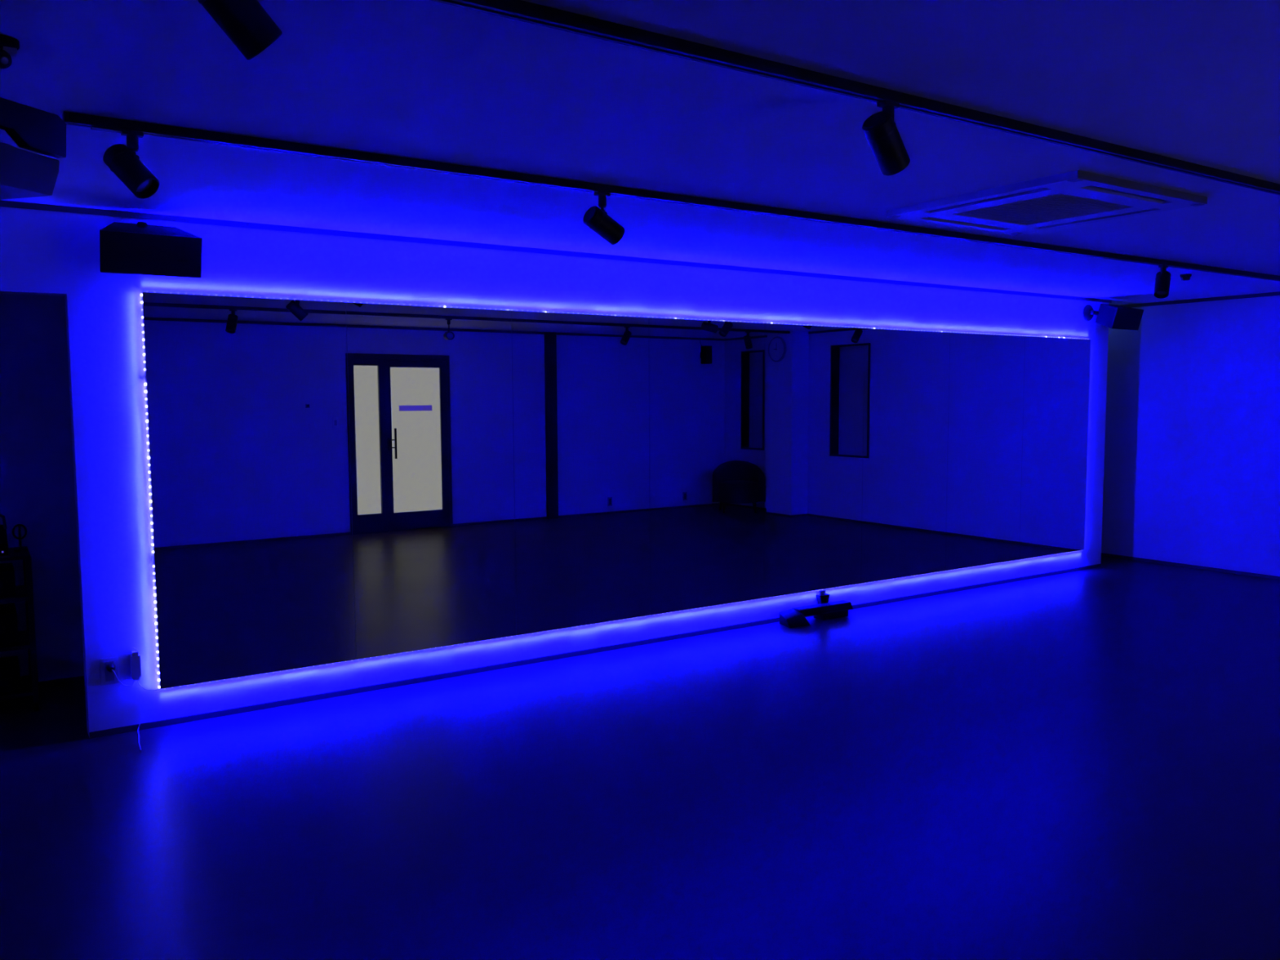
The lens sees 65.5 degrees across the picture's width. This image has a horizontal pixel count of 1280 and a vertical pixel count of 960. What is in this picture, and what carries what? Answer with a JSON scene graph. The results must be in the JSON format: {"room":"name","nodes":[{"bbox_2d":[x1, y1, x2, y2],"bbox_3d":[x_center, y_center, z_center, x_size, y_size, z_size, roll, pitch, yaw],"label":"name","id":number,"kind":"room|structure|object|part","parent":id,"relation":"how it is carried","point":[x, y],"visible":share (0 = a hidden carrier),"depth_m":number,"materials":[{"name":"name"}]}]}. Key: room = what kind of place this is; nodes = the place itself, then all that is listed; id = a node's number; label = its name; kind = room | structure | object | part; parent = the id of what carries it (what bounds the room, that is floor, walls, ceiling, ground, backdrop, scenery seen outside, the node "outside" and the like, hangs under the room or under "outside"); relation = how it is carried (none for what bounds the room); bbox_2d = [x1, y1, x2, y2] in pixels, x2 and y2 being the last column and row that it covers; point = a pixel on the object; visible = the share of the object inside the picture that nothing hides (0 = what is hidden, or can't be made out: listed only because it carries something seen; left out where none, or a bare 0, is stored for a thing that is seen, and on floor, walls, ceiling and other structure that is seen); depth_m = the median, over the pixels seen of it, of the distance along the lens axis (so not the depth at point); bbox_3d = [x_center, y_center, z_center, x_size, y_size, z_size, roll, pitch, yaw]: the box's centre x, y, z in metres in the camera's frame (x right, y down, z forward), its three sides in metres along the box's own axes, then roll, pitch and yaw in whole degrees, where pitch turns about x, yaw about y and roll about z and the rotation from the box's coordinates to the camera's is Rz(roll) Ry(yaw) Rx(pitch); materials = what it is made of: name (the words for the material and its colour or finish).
{"room":"dance studio","nodes":[
{"label":"dance studio","id":0,"kind":"room"},
{"bbox_2d":[0,293,84,681],"bbox_3d":[-1.063,-0.209,6.827,12.212,2.391,0.150,-3,6,-34],"label":"wall","id":1,"kind":"structure","parent":0,"point":[37,491],"depth_m":5.32,"materials":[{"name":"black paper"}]},
{"bbox_2d":[38,675,84,687],"bbox_3d":[-1.017,0.973,6.856,12.205,0.030,0.006,-3,6,-34],"label":"baseboard","id":2,"kind":"structure","parent":1,"relation":"attached to","point":[81,678],"depth_m":5.43,"materials":[{"name":"brown wood"}]},
{"bbox_2d":[0,206,1109,737],"bbox_3d":[-0.697,-0.123,5.746,11.616,2.391,0.120,-3,6,-34],"label":"wall","id":3,"kind":"structure","parent":0,"point":[42,252],"depth_m":5.11,"materials":[{"name":"white paint"}]},
{"bbox_2d":[99,657,119,685],"bbox_3d":[-2.441,0.879,4.577,0.076,0.124,0.008,-3,6,-34],"label":"wall outlet","id":4,"kind":"object","parent":3,"relation":"attached to","point":[107,677],"visible":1,"depth_m":4.57,"materials":[{"name":"white plastic"}]},
{"bbox_2d":[104,661,114,681],"bbox_3d":[-2.439,0.880,4.575,0.036,0.090,0.002,-3,6,-34],"label":"socket","id":5,"kind":"object","parent":4,"relation":"attached to","point":[108,676],"depth_m":4.57,"materials":[{"name":"grey plastic"}]},
{"bbox_2d":[106,663,135,686],"bbox_3d":[-2.385,0.903,4.581,0.119,0.122,0.055,-3,6,-34],"label":"plug","id":6,"kind":"object","parent":3,"relation":"attached to","point":[111,667],"visible":1,"depth_m":4.55,"materials":[{"name":"black plastic"}]},
{"bbox_3d":[-2.376,0.911,4.587,0.020,0.104,0.109,3,6,35],"label":"cord","id":7,"kind":"part","parent":6,"relation":"part of","materials":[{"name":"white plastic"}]},
{"bbox_2d":[129,647,159,690],"bbox_3d":[-2.312,0.881,4.647,0.117,0.216,0.036,-3,6,-34],"label":"controller","id":8,"kind":"object","parent":3,"relation":"attached to","point":[135,658],"visible":1,"depth_m":4.61,"materials":[{"name":"white plastic"}]},
{"bbox_2d":[99,222,202,278],"bbox_3d":[-2.189,-1.028,4.430,0.402,0.246,0.285,-3,6,-34],"label":"wall speaker","id":9,"kind":"object","parent":3,"relation":"attached to","point":[143,248],"visible":1,"depth_m":4.34,"materials":[{"name":"black plastic"}]},
{"bbox_3d":[-2.205,-1.111,4.410,0.044,0.060,0.044,-3,6,-34],"label":"clamp knob","id":10,"kind":"part","parent":9,"relation":"part of","materials":[{"name":"black plastic"}]},
{"bbox_2d":[0,200,1111,302],"bbox_3d":[-0.659,-1.298,5.603,11.636,0.026,0.008,-3,6,-34],"label":"trim","id":11,"kind":"structure","parent":3,"relation":"attached to","point":[2,203],"depth_m":5.39,"materials":[{"name":"brown wood"}]},
{"bbox_2d":[88,564,1101,738],"bbox_3d":[0.828,0.970,6.777,8.047,0.030,0.006,-3,6,-34],"label":"baseboard","id":12,"kind":"structure","parent":3,"relation":"attached to","point":[431,677],"depth_m":5.65,"materials":[{"name":"brown wood"}]},
{"bbox_2d":[140,291,1091,688],"bbox_3d":[0.823,-0.122,6.673,7.453,1.857,0.031,-3,6,-34],"label":"mirror","id":13,"kind":"object","parent":3,"relation":"attached to","point":[331,482],"depth_m":5.75,"materials":[{"name":"white mirror"}]},
{"bbox_3d":[-1.875,0.041,4.864,0.928,1.842,0.005,-3,6,-34],"label":"mirror panel","id":14,"kind":"part","parent":13,"relation":"part of","materials":[{"name":"silver metal"}]},
{"bbox_3d":[-1.101,-0.005,5.379,0.928,1.842,0.005,-3,6,-34],"label":"mirror panel","id":15,"kind":"part","parent":13,"relation":"part of","materials":[{"name":"silver metal"}]},
{"bbox_3d":[-0.328,-0.051,5.894,0.928,1.842,0.005,-3,6,-34],"label":"mirror panel","id":16,"kind":"part","parent":13,"relation":"part of","materials":[{"name":"silver metal"}]},
{"bbox_3d":[0.827,-0.122,6.667,7.453,1.857,0.017,-3,6,-34],"label":"led strip","id":17,"kind":"part","parent":13,"relation":"part of","materials":[{"name":"white plastic"}]},
{"bbox_3d":[0.445,-0.097,6.409,0.928,1.842,0.005,-3,6,-34],"label":"mirror panel","id":18,"kind":"part","parent":13,"relation":"part of","materials":[{"name":"silver metal"}]},
{"bbox_3d":[1.218,-0.142,6.923,0.928,1.842,0.005,-3,6,-34],"label":"mirror panel","id":19,"kind":"part","parent":13,"relation":"part of","materials":[{"name":"silver metal"}]},
{"bbox_3d":[1.991,-0.188,7.438,0.928,1.842,0.005,-3,6,-34],"label":"mirror panel","id":20,"kind":"part","parent":13,"relation":"part of","materials":[{"name":"silver metal"}]},
{"bbox_3d":[2.764,-0.234,7.953,0.928,1.842,0.005,-3,6,-34],"label":"mirror panel","id":21,"kind":"part","parent":13,"relation":"part of","materials":[{"name":"silver metal"}]},
{"bbox_3d":[3.537,-0.280,8.468,0.928,1.842,0.005,-3,6,-34],"label":"mirror panel","id":22,"kind":"part","parent":13,"relation":"part of","materials":[{"name":"silver metal"}]},
{"bbox_2d":[1083,303,1143,330],"bbox_3d":[4.099,-1.413,8.618,0.456,0.226,0.283,-3,6,-34],"label":"wall speaker","id":23,"kind":"object","parent":3,"relation":"attached to","point":[1111,316],"visible":1,"depth_m":8.55,"materials":[{"name":"black"}]},
{"bbox_2d":[1110,307,1143,330],"bbox_3d":[4.183,-1.382,8.543,0.402,0.176,0.062,-3,6,-34],"label":"grille","id":24,"kind":"object","parent":23,"relation":"attached to","point":[1125,318],"depth_m":8.51,"materials":[{"name":"black"}]},
{"bbox_2d":[0,555,1279,959],"bbox_3d":[1.128,1.275,3.803,12.662,0.100,7.790,-3,6,-34],"label":"floor","id":25,"kind":"structure","parent":0,"point":[1083,764],"depth_m":3.79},
{"bbox_2d":[0,546,39,711],"bbox_3d":[-3.347,0.764,4.931,0.584,0.783,0.408,-3,6,-34],"label":"equipment rack","id":26,"kind":"object","parent":25,"relation":"on","point":[27,638],"visible":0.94,"depth_m":4.93,"materials":[{"name":"black metal"}]},
{"bbox_2d":[0,514,8,555],"bbox_3d":[-3.333,0.263,4.894,0.372,0.222,0.253,-3,6,-34],"label":"mixer","id":27,"kind":"object","parent":26,"relation":"on","point":[3,537],"visible":1,"depth_m":4.93,"materials":[{"name":"black plastic"}]},
{"bbox_2d":[0,585,27,603],"bbox_3d":[-3.348,0.587,4.917,0.580,0.018,0.380,-3,6,-34],"label":"shelf","id":28,"kind":"object","parent":26,"relation":"attached to","point":[21,593],"depth_m":4.91,"materials":[{"name":"black metal"}]},
{"bbox_2d":[0,546,30,561],"bbox_3d":[-3.349,0.382,4.900,0.580,0.018,0.380,-3,6,-34],"label":"audio amplifier","id":29,"kind":"object","parent":26,"relation":"attached to","point":[12,555],"depth_m":4.90,"materials":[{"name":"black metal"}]},
{"bbox_2d":[0,630,30,652],"bbox_3d":[-3.347,0.826,4.936,0.580,0.018,0.380,-3,6,-34],"label":"shelf","id":30,"kind":"object","parent":26,"relation":"attached to","point":[24,638],"depth_m":4.93,"materials":[{"name":"black metal"}]},
{"bbox_2d":[0,675,33,700],"bbox_3d":[-3.345,1.065,4.955,0.580,0.018,0.380,-3,6,-34],"label":"shelf","id":31,"kind":"object","parent":26,"relation":"attached to","point":[27,689],"depth_m":4.95,"materials":[{"name":"black metal"}]},
{"bbox_2d":[12,524,27,551],"bbox_3d":[-3.137,0.291,5.035,0.060,0.140,0.060,1,5,11],"label":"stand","id":32,"kind":"object","parent":26,"relation":"on","point":[20,538],"visible":1,"depth_m":5.03,"materials":[{"name":"black metal"}]},
{"bbox_3d":[-3.214,0.727,5.234,0.024,0.745,0.024,-3,6,-34],"label":"post","id":33,"kind":"part","parent":26,"relation":"part of","materials":[{"name":"black metal"}]},
{"bbox_3d":[-3.014,0.750,4.936,0.024,0.745,0.024,-3,6,-34],"label":"post","id":34,"kind":"part","parent":26,"relation":"part of","materials":[{"name":"black metal"}]},
{"bbox_2d":[137,723,142,751],"bbox_3d":[-2.274,1.167,4.520,0.015,0.034,0.315,-3,5,-27],"label":"cord","id":35,"kind":"object","parent":25,"relation":"on","point":[140,723],"visible":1,"depth_m":4.55,"materials":[{"name":"white plastic"}]},
{"bbox_2d":[778,600,853,627],"bbox_3d":[1.234,0.924,6.886,0.662,0.100,0.158,-3,6,-34],"label":"foot pedal","id":36,"kind":"object","parent":25,"relation":"on","point":[794,617],"visible":1,"depth_m":6.87,"materials":[{"name":"black plastic"}]},
{"bbox_2d":[816,589,829,604],"bbox_3d":[1.295,0.831,7.045,0.092,0.112,0.048,-3,6,-34],"label":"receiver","id":37,"kind":"object","parent":36,"relation":"on","point":[821,597],"visible":0.88,"depth_m":7.03,"materials":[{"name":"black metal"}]},
{"bbox_2d":[0,0,1279,305],"bbox_3d":[1.116,-1.217,3.601,12.662,0.120,7.790,-3,6,-34],"label":"ceiling","id":38,"kind":"structure","parent":0,"point":[1197,82],"depth_m":3.03,"materials":[{"name":"white paint"}]},
{"bbox_2d":[0,34,19,68],"bbox_3d":[-1.514,-1.008,2.355,0.080,0.068,0.080,-3,6,-34],"label":"ceiling camera","id":39,"kind":"object","parent":38,"relation":"attached to","point":[9,46],"visible":1,"depth_m":2.35,"materials":[{"name":"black plastic"}]},
{"bbox_3d":[-1.514,-1.033,2.353,0.080,0.018,0.080,-3,6,-34],"label":"ceiling plate","id":40,"kind":"part","parent":39,"relation":"part of","materials":[{"name":"black plastic"}]},
{"bbox_2d":[0,97,66,199],"bbox_3d":[-1.710,-0.887,2.412,0.242,0.316,0.569,1,5,16],"label":"ceiling projector","id":41,"kind":"object","parent":38,"relation":"attached to","point":[23,173],"visible":1,"depth_m":2.57,"materials":[{"name":"white plastic"}]},
{"bbox_2d":[62,111,1279,280],"bbox_3d":[1.883,-1.285,5.347,8.647,0.036,0.037,-3,6,-34],"label":"track","id":42,"kind":"object","parent":38,"relation":"attached to","point":[95,122],"visible":0.92,"depth_m":3.84,"materials":[{"name":"black metal"}]},
{"bbox_2d":[102,130,159,199],"bbox_3d":[-1.564,-0.967,3.059,0.165,0.203,0.086,1,5,13],"label":"track spotlight","id":43,"kind":"object","parent":42,"relation":"attached to","point":[122,160],"visible":1,"depth_m":3.03,"materials":[{"name":"black metal"}]},
{"bbox_3d":[-1.555,-0.998,3.054,0.022,0.032,0.024,1,5,13],"label":"arm","id":44,"kind":"part","parent":43,"relation":"part of","materials":[{"name":"black metal"}]},
{"bbox_2d":[582,191,624,244],"bbox_3d":[-0.145,-1.053,4.005,0.175,0.201,0.086,-4,6,-38],"label":"track spotlight","id":45,"kind":"object","parent":42,"relation":"attached to","point":[596,219],"visible":1,"depth_m":3.98,"materials":[{"name":"black metal"}]},
{"bbox_2d":[1153,265,1170,298],"bbox_3d":[3.311,-1.255,6.306,0.086,0.206,0.148,3,6,34],"label":"track spotlight","id":46,"kind":"object","parent":42,"relation":"attached to","point":[1162,279],"visible":1,"depth_m":6.29,"materials":[{"name":"black metal"}]},
{"bbox_2d":[430,0,1279,195],"bbox_3d":[2.335,-1.168,3.885,9.524,0.036,0.037,-3,6,-34],"label":"track","id":47,"kind":"object","parent":38,"relation":"attached to","point":[517,10],"visible":1,"depth_m":2.62,"materials":[{"name":"black metal"}]},
{"bbox_2d":[197,0,282,60],"bbox_3d":[-0.743,-0.877,1.826,0.166,0.192,0.086,-5,6,-44],"label":"track spotlight","id":48,"kind":"object","parent":47,"relation":"hanging from","point":[246,24],"visible":1,"depth_m":1.81,"materials":[{"name":"black metal"}]},
{"bbox_2d":[862,100,910,175],"bbox_3d":[0.693,-0.962,2.801,0.086,0.196,0.166,4,6,44],"label":"track spotlight","id":49,"kind":"object","parent":47,"relation":"hanging from","point":[880,130],"visible":1,"depth_m":2.77,"materials":[{"name":"black metal"}]},
{"bbox_2d":[886,169,1207,235],"bbox_3d":[1.787,-1.211,4.425,0.950,0.033,0.952,-3,6,-34],"label":"air conditioner","id":50,"kind":"object","parent":38,"relation":"attached to","point":[1074,197],"visible":1,"depth_m":4.30,"materials":[{"name":"white plastic"}]},
{"bbox_2d":[960,193,1128,224],"bbox_3d":[1.787,-1.214,4.425,0.536,0.025,0.536,-3,6,-34],"label":"grille","id":51,"kind":"object","parent":50,"relation":"attached to","point":[1055,206],"depth_m":4.42,"materials":[{"name":"grey plastic"}]},
{"bbox_2d":[1179,273,1191,280],"bbox_3d":[3.846,-1.427,7.014,0.072,0.042,0.072,-3,6,-34],"label":"smoke detector","id":52,"kind":"object","parent":38,"relation":"attached to","point":[1184,277],"visible":1,"depth_m":6.99,"materials":[{"name":"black plastic"}]},
{"bbox_2d":[1101,295,1279,576],"bbox_3d":[6.244,-0.269,7.113,0.260,2.391,7.490,-3,6,-34],"label":"wall","id":53,"kind":"structure","parent":0,"point":[1192,464],"depth_m":8.83,"materials":[{"name":"white paint"}]},
{"bbox_2d":[1101,552,1279,580],"bbox_3d":[6.097,0.909,7.197,0.006,0.030,7.340,-3,6,-34],"label":"baseboard","id":54,"kind":"structure","parent":53,"relation":"attached to","point":[1243,573],"depth_m":8.89,"materials":[{"name":"brown wood"}]},
{"bbox_2d":[1120,291,1279,307],"bbox_3d":[6.083,-1.444,7.004,0.012,0.030,7.340,-3,6,-34],"label":"trim","id":55,"kind":"structure","parent":53,"relation":"attached to","point":[1268,294],"depth_m":8.70,"materials":[{"name":"brown wood"}]}
]}

